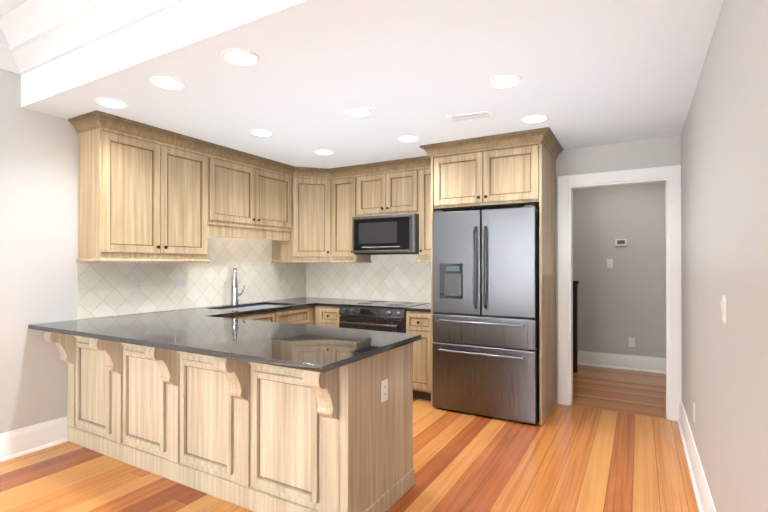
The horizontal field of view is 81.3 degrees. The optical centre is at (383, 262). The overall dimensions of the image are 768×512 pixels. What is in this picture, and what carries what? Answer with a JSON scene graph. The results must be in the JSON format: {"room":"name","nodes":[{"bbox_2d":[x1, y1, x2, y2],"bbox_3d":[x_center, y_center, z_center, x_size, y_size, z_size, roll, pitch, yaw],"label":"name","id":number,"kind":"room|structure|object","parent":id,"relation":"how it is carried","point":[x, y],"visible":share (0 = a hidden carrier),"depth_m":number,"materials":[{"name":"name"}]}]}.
{"room":"kitchen","nodes":[
{"label":"kitchen","id":0,"kind":"room"},
{"bbox_2d":[0,0,28,17],"bbox_3d":[-1.838,-1.716,0.319,4.120,0.275,4.230,0,0,30],"label":"ceiling","id":1,"kind":"structure","parent":0,"point":[7,6],"depth_m":2.73,"materials":[{"name":"white paint"}]},
{"bbox_2d":[0,0,185,74],"bbox_3d":[-1.838,-1.461,0.318,4.120,0.235,4.230,0,0,30],"label":"ceiling","id":2,"kind":"structure","parent":1,"relation":"attached to","point":[34,34],"depth_m":2.73,"materials":[{"name":"white paint"}]},
{"bbox_2d":[0,69,303,433],"bbox_3d":[-2.420,-0.242,3.567,0.120,3.200,9.540,0,0,30],"label":"wall","id":3,"kind":"structure","parent":0,"point":[39,152],"depth_m":3.24,"materials":[{"name":"grey paint"}]},
{"bbox_2d":[0,416,67,461],"bbox_3d":[-3.534,1.258,1.461,0.032,0.185,4.548,0,0,30],"label":"baseboard","id":4,"kind":"structure","parent":3,"relation":"attached to","point":[27,440],"depth_m":3.22,"materials":[{"name":"white wood"}]},
{"bbox_2d":[78,127,217,258],"bbox_3d":[-1.988,-0.541,3.857,0.320,1.000,1.031,0,0,30],"label":"upper cabinet","id":5,"kind":"object","parent":3,"relation":"attached to","point":[139,197],"depth_m":3.62,"materials":[{"name":"brown wood"}]},
{"bbox_2d":[77,236,304,318],"bbox_3d":[-1.704,0.023,4.688,0.007,0.843,2.759,0,0,30],"label":"tile backsplash","id":6,"kind":"structure","parent":3,"relation":"attached to","point":[105,289],"depth_m":4.39,"materials":[{"name":"beige tile"}]},
{"bbox_2d":[134,277,141,290],"bbox_3d":[-2.144,0.184,3.903,0.008,0.116,0.072,0,0,30],"label":"outlet","id":7,"kind":"object","parent":6,"relation":"attached to","point":[137,283],"visible":1,"depth_m":3.90,"materials":[{"name":"white plastic"}]},
{"bbox_2d":[176,276,186,288],"bbox_3d":[-1.930,0.185,4.270,0.014,0.116,0.118,0,0,30],"label":"light switch","id":8,"kind":"object","parent":6,"relation":"attached to","point":[181,281],"visible":1,"depth_m":4.27,"materials":[{"name":"white plastic"}]},
{"bbox_2d":[278,272,282,281],"bbox_3d":[-1.260,0.170,5.448,0.008,0.116,0.072,0,0,30],"label":"outlet","id":9,"kind":"object","parent":6,"relation":"attached to","point":[280,276],"visible":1,"depth_m":5.44,"materials":[{"name":"white plastic"}]},
{"bbox_2d":[218,157,291,230],"bbox_3d":[-1.480,-0.708,4.746,0.320,0.660,1.158,0,0,30],"label":"upper cabinet","id":10,"kind":"object","parent":3,"relation":"attached to","point":[250,198],"depth_m":4.63,"materials":[{"name":"brown wood"}]},
{"bbox_2d":[0,365,698,511],"bbox_3d":[-0.241,1.379,2.316,4.900,0.050,9.300,0,0,30],"label":"floor","id":11,"kind":"structure","parent":0,"point":[567,458],"depth_m":2.95,"materials":[{"name":"brown wood"}]},
{"bbox_2d":[64,334,119,460],"bbox_3d":[-1.945,0.915,3.550,0.715,0.884,0.710,0,0,30],"label":"base cabinet","id":12,"kind":"object","parent":11,"relation":"on","point":[93,365],"depth_m":3.25,"materials":[{"name":"brown wood"}]},
{"bbox_2d":[32,310,183,328],"bbox_3d":[-2.019,0.458,3.475,0.480,0.030,0.986,0,0,30],"label":"countertop","id":13,"kind":"structure","parent":12,"relation":"on","point":[71,324],"depth_m":3.50,"materials":[{"name":"stone"}]},
{"bbox_2d":[28,298,331,334],"bbox_3d":[-1.503,0.461,4.378,0.660,0.030,3.073,0,0,30],"label":"countertop","id":14,"kind":"structure","parent":12,"relation":"on","point":[284,304],"depth_m":4.25,"materials":[{"name":"stone"}]},
{"bbox_2d":[232,267,244,304],"bbox_3d":[-1.568,0.245,4.765,0.148,0.404,0.187,0,0,30],"label":"faucet","id":15,"kind":"object","parent":14,"relation":"on","point":[235,295],"visible":1,"depth_m":4.77,"materials":[{"name":"silver metal"}]},
{"bbox_2d":[220,305,280,310],"bbox_3d":[-1.348,0.583,4.644,0.526,0.210,0.866,0,0,30],"label":"sink","id":16,"kind":"object","parent":14,"relation":"in","point":[250,307],"visible":0.15,"depth_m":4.95,"materials":[{"name":"silver metal"}]},
{"bbox_2d":[72,313,420,372],"bbox_3d":[-0.873,0.455,2.818,1.983,0.030,0.990,0,0,30],"label":"countertop","id":17,"kind":"structure","parent":12,"relation":"on","point":[209,331],"depth_m":2.60,"materials":[{"name":"stone"}]},
{"bbox_2d":[120,342,175,481],"bbox_3d":[-1.406,0.914,3.253,0.711,0.884,0.731,0,0,30],"label":"base cabinet","id":18,"kind":"object","parent":11,"relation":"on","point":[147,374],"depth_m":2.92,"materials":[{"name":"brown wood"}]},
{"bbox_2d":[176,351,247,508],"bbox_3d":[-0.871,0.913,2.948,0.720,0.884,0.731,0,0,30],"label":"base cabinet","id":19,"kind":"object","parent":11,"relation":"on","point":[212,392],"depth_m":2.62,"materials":[{"name":"brown wood"}]},
{"bbox_2d":[222,315,241,318],"bbox_3d":[-1.701,0.917,4.062,0.628,0.884,0.412,0,0,30],"label":"base cabinet","id":20,"kind":"object","parent":11,"relation":"on","point":[237,316],"depth_m":4.07,"materials":[{"name":"brown wood"}]},
{"bbox_2d":[248,362,319,511],"bbox_3d":[-0.395,0.912,2.676,0.594,0.884,0.731,0,0,30],"label":"base cabinet","id":21,"kind":"object","parent":11,"relation":"on","point":[255,437],"depth_m":2.35,"materials":[{"name":"brown wood"}]},
{"bbox_2d":[262,306,314,324],"bbox_3d":[-0.939,0.922,5.395,0.628,0.884,0.744,0,0,30],"label":"base cabinet","id":22,"kind":"object","parent":11,"relation":"on","point":[304,315],"depth_m":4.75,"materials":[{"name":"brown wood"}]},
{"bbox_2d":[276,297,327,300],"bbox_3d":[-0.900,0.465,5.433,0.480,0.030,0.643,0,0,30],"label":"countertop","id":23,"kind":"structure","parent":22,"relation":"on","point":[305,298],"depth_m":5.50,"materials":[{"name":"stone"}]},
{"bbox_2d":[315,306,340,326],"bbox_3d":[-0.474,0.921,5.201,0.362,0.884,0.619,0,0,30],"label":"base cabinet","id":24,"kind":"object","parent":11,"relation":"on","point":[328,316],"depth_m":4.94,"materials":[{"name":"brown wood"}]},
{"bbox_2d":[316,299,366,306],"bbox_3d":[-0.464,0.464,5.193,0.336,0.030,0.627,0,0,30],"label":"countertop","id":25,"kind":"structure","parent":24,"relation":"on","point":[335,302],"depth_m":5.07,"materials":[{"name":"stone"}]},
{"bbox_2d":[320,342,413,511],"bbox_3d":[-0.089,0.912,2.500,0.217,0.884,0.731,0,0,30],"label":"peninsula end panel","id":26,"kind":"object","parent":11,"relation":"on","point":[366,443],"depth_m":2.29,"materials":[{"name":"brown wood"}]},
{"bbox_2d":[381,379,387,402],"bbox_3d":[0.002,0.694,2.432,0.008,0.116,0.072,0,0,30],"label":"outlet","id":27,"kind":"object","parent":26,"relation":"attached to","point":[384,390],"visible":1,"depth_m":2.43,"materials":[{"name":"white plastic"}]},
{"bbox_2d":[339,300,428,332],"bbox_3d":[0.001,0.903,4.876,0.776,0.920,0.706,0,0,30],"label":"range","id":28,"kind":"object","parent":11,"relation":"on","point":[380,315],"visible":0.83,"depth_m":4.63,"materials":[{"name":"grey metal"}]},
{"bbox_2d":[406,311,430,400],"bbox_3d":[0.497,0.919,4.646,0.306,0.884,0.619,0,0,30],"label":"base cabinet","id":29,"kind":"object","parent":11,"relation":"on","point":[417,322],"depth_m":4.38,"materials":[{"name":"brown wood"}]},
{"bbox_2d":[405,303,430,311],"bbox_3d":[0.496,0.462,4.646,0.306,0.030,0.623,0,0,30],"label":"countertop","id":30,"kind":"structure","parent":29,"relation":"on","point":[425,307],"depth_m":4.43,"materials":[{"name":"stone"}]},
{"bbox_2d":[432,205,538,423],"bbox_3d":[1.018,0.438,4.229,0.930,1.845,0.803,0,0,30],"label":"fridge","id":31,"kind":"object","parent":11,"relation":"on","point":[485,306],"visible":1,"depth_m":3.91,"materials":[{"name":"grey metal"}]},
{"bbox_2d":[430,142,555,424],"bbox_3d":[1.047,0.161,4.281,1.010,2.400,0.727,0,0,30],"label":"surround","id":32,"kind":"object","parent":11,"relation":"on","point":[519,175],"visible":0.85,"depth_m":3.98,"materials":[{"name":"brown wood"}]},
{"bbox_2d":[573,281,578,372],"bbox_3d":[2.384,0.795,5.620,0.110,1.140,0.110,0,0,30],"label":"newel post","id":33,"kind":"object","parent":11,"relation":"on","point":[575,326],"visible":0.56,"depth_m":5.58,"materials":[{"name":"black wood"}]},
{"bbox_2d":[21,0,723,168],"bbox_3d":[-0.011,-1.472,3.513,4.120,0.740,3.130,0,0,30],"label":"ceiling","id":34,"kind":"structure","parent":0,"point":[593,72],"depth_m":2.64,"materials":[{"name":"white paint"}]},
{"bbox_2d":[94,98,127,108],"bbox_3d":[-1.878,-1.100,3.087,0.200,0.008,0.200,0,0,30],"label":"recessed light","id":35,"kind":"object","parent":34,"relation":"in","point":[112,103],"visible":1,"depth_m":3.08,"materials":[{"name":"white"}]},
{"bbox_2d":[150,76,185,89],"bbox_3d":[-1.324,-1.101,2.747,0.200,0.008,0.200,0,0,30],"label":"recessed light","id":36,"kind":"object","parent":34,"relation":"in","point":[169,83],"visible":1,"depth_m":2.74,"materials":[{"name":"white"}]},
{"bbox_2d":[221,48,259,65],"bbox_3d":[-0.770,-1.102,2.407,0.200,0.008,0.200,0,0,30],"label":"recessed light","id":37,"kind":"object","parent":34,"relation":"in","point":[239,57],"visible":1,"depth_m":2.39,"materials":[{"name":"white"}]},
{"bbox_2d":[249,129,273,135],"bbox_3d":[-1.034,-1.097,3.779,0.200,0.008,0.200,0,0,30],"label":"recessed light","id":38,"kind":"object","parent":34,"relation":"in","point":[260,132],"visible":0.98,"depth_m":3.75,"materials":[{"name":"white"}]},
{"bbox_2d":[314,149,333,154],"bbox_3d":[-0.594,-1.095,4.426,0.200,0.008,0.200,0,0,30],"label":"recessed light","id":39,"kind":"object","parent":34,"relation":"in","point":[323,151],"visible":1,"depth_m":4.41,"materials":[{"name":"white"}]},
{"bbox_2d":[345,107,371,116],"bbox_3d":[-0.184,-1.099,3.270,0.200,0.008,0.200,0,0,30],"label":"recessed light","id":40,"kind":"object","parent":34,"relation":"in","point":[358,112],"visible":1,"depth_m":3.26,"materials":[{"name":"white"}]},
{"bbox_2d":[397,135,419,141],"bbox_3d":[0.217,-1.097,3.951,0.200,0.008,0.200,0,0,30],"label":"recessed light","id":41,"kind":"object","parent":34,"relation":"in","point":[408,138],"visible":1,"depth_m":3.93,"materials":[{"name":"white"}]},
{"bbox_2d":[446,110,495,122],"bbox_3d":[0.654,-1.097,3.367,0.340,0.012,0.170,0,0,22],"label":"ceiling vent","id":42,"kind":"object","parent":34,"relation":"in","point":[473,116],"visible":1,"depth_m":3.35,"materials":[{"name":"white metal"}]},
{"bbox_2d":[488,74,521,87],"bbox_3d":[0.735,-1.101,2.722,0.200,0.008,0.200,0,0,30],"label":"recessed light","id":43,"kind":"object","parent":34,"relation":"in","point":[506,81],"visible":1,"depth_m":2.71,"materials":[{"name":"white"}]},
{"bbox_2d":[522,114,548,122],"bbox_3d":[1.154,-1.099,3.415,0.200,0.008,0.200,0,0,30],"label":"recessed light","id":44,"kind":"object","parent":34,"relation":"in","point":[535,118],"visible":0.98,"depth_m":3.39,"materials":[{"name":"white"}]},
{"bbox_2d":[310,135,675,402],"bbox_3d":[0.804,-0.237,4.914,4.080,3.200,0.120,0,0,30],"label":"wall","id":45,"kind":"structure","parent":0,"point":[624,301],"depth_m":5.72,"materials":[{"name":"grey paint"}]},
{"bbox_2d":[272,166,430,259],"bbox_3d":[-0.275,-0.537,5.084,2.076,1.000,0.634,0,0,30],"label":"upper cabinet","id":46,"kind":"object","parent":45,"relation":"attached to","point":[324,210],"visible":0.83,"depth_m":5.18,"materials":[{"name":"brown wood"}]},
{"bbox_2d":[68,110,562,262],"bbox_3d":[-0.345,-0.554,3.870,3.160,1.094,2.828,0,0,30],"label":"crown molding","id":47,"kind":"structure","parent":46,"relation":"attached to","point":[95,119],"depth_m":4.00,"materials":[{"name":"brown wood"}]},
{"bbox_2d":[352,213,418,254],"bbox_3d":[0.074,-0.307,5.008,0.774,0.416,0.418,0,0,30],"label":"microwave","id":48,"kind":"object","parent":46,"relation":"attached to","point":[386,234],"visible":0.9,"depth_m":4.81,"materials":[{"name":"grey metal"}]},
{"bbox_2d":[305,254,430,302],"bbox_3d":[-0.105,0.171,5.358,2.058,0.553,0.007,0,0,30],"label":"tile backsplash","id":49,"kind":"structure","parent":45,"relation":"attached to","point":[395,277],"depth_m":5.35,"materials":[{"name":"beige tile"}]},
{"bbox_2d":[354,272,358,281],"bbox_3d":[-0.335,0.175,5.480,0.072,0.116,0.008,0,0,30],"label":"outlet","id":50,"kind":"object","parent":49,"relation":"attached to","point":[356,276],"visible":1,"depth_m":5.48,"materials":[{"name":"white plastic"}]},
{"bbox_2d":[607,259,612,267],"bbox_3d":[2.949,0.006,5.845,0.072,0.116,0.014,0,0,30],"label":"light switch","id":51,"kind":"object","parent":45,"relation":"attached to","point":[609,263],"visible":1,"depth_m":5.84,"materials":[{"name":"white plastic"}]},
{"bbox_2d":[558,165,681,420],"bbox_3d":[2.149,0.261,4.140,0.998,2.198,0.162,0,0,30],"label":"door frame","id":52,"kind":"structure","parent":45,"relation":"attached to","point":[670,176],"depth_m":4.01,"materials":[{"name":"white wood"}]},
{"bbox_2d":[615,239,626,245],"bbox_3d":[3.059,-0.264,5.777,0.140,0.090,0.024,0,0,30],"label":"thermostat","id":53,"kind":"object","parent":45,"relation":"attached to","point":[620,242],"visible":1,"depth_m":5.77,"materials":[{"name":"white plastic"}]},
{"bbox_2d":[578,351,665,373],"bbox_3d":[2.007,1.275,6.368,4.780,0.185,0.032,0,0,30],"label":"baseboard","id":54,"kind":"structure","parent":45,"relation":"attached to","point":[597,359],"depth_m":5.76,"materials":[{"name":"white wood"}]},
{"bbox_2d":[629,338,634,346],"bbox_3d":[3.167,1.016,5.720,0.072,0.116,0.008,0,0,30],"label":"outlet","id":55,"kind":"object","parent":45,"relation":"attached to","point":[631,342],"visible":1,"depth_m":5.72,"materials":[{"name":"white plastic"}]},
{"bbox_2d":[676,0,767,511],"bbox_3d":[0.775,-0.252,0.623,0.130,3.200,7.600,0,0,30],"label":"wall","id":56,"kind":"structure","parent":0,"point":[716,150],"depth_m":1.78,"materials":[{"name":"grey paint"}]},
{"bbox_2d":[693,402,694,422],"bbox_3d":[2.024,0.976,2.922,0.008,0.116,0.072,0,0,30],"label":"outlet","id":57,"kind":"object","parent":56,"relation":"attached to","point":[694,412],"visible":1,"depth_m":2.91,"materials":[{"name":"white plastic"}]},
{"bbox_2d":[677,400,715,511],"bbox_3d":[0.713,1.255,0.653,0.032,0.185,7.360,0,0,30],"label":"baseboard","id":58,"kind":"structure","parent":56,"relation":"attached to","point":[703,496],"depth_m":2.75,"materials":[{"name":"white wood"}]},
{"bbox_2d":[721,295,726,323],"bbox_3d":[1.416,0.192,1.867,0.014,0.116,0.072,0,0,30],"label":"light switch","id":59,"kind":"object","parent":56,"relation":"attached to","point":[724,307],"visible":0.98,"depth_m":1.85,"materials":[{"name":"white plastic"}]}
]}

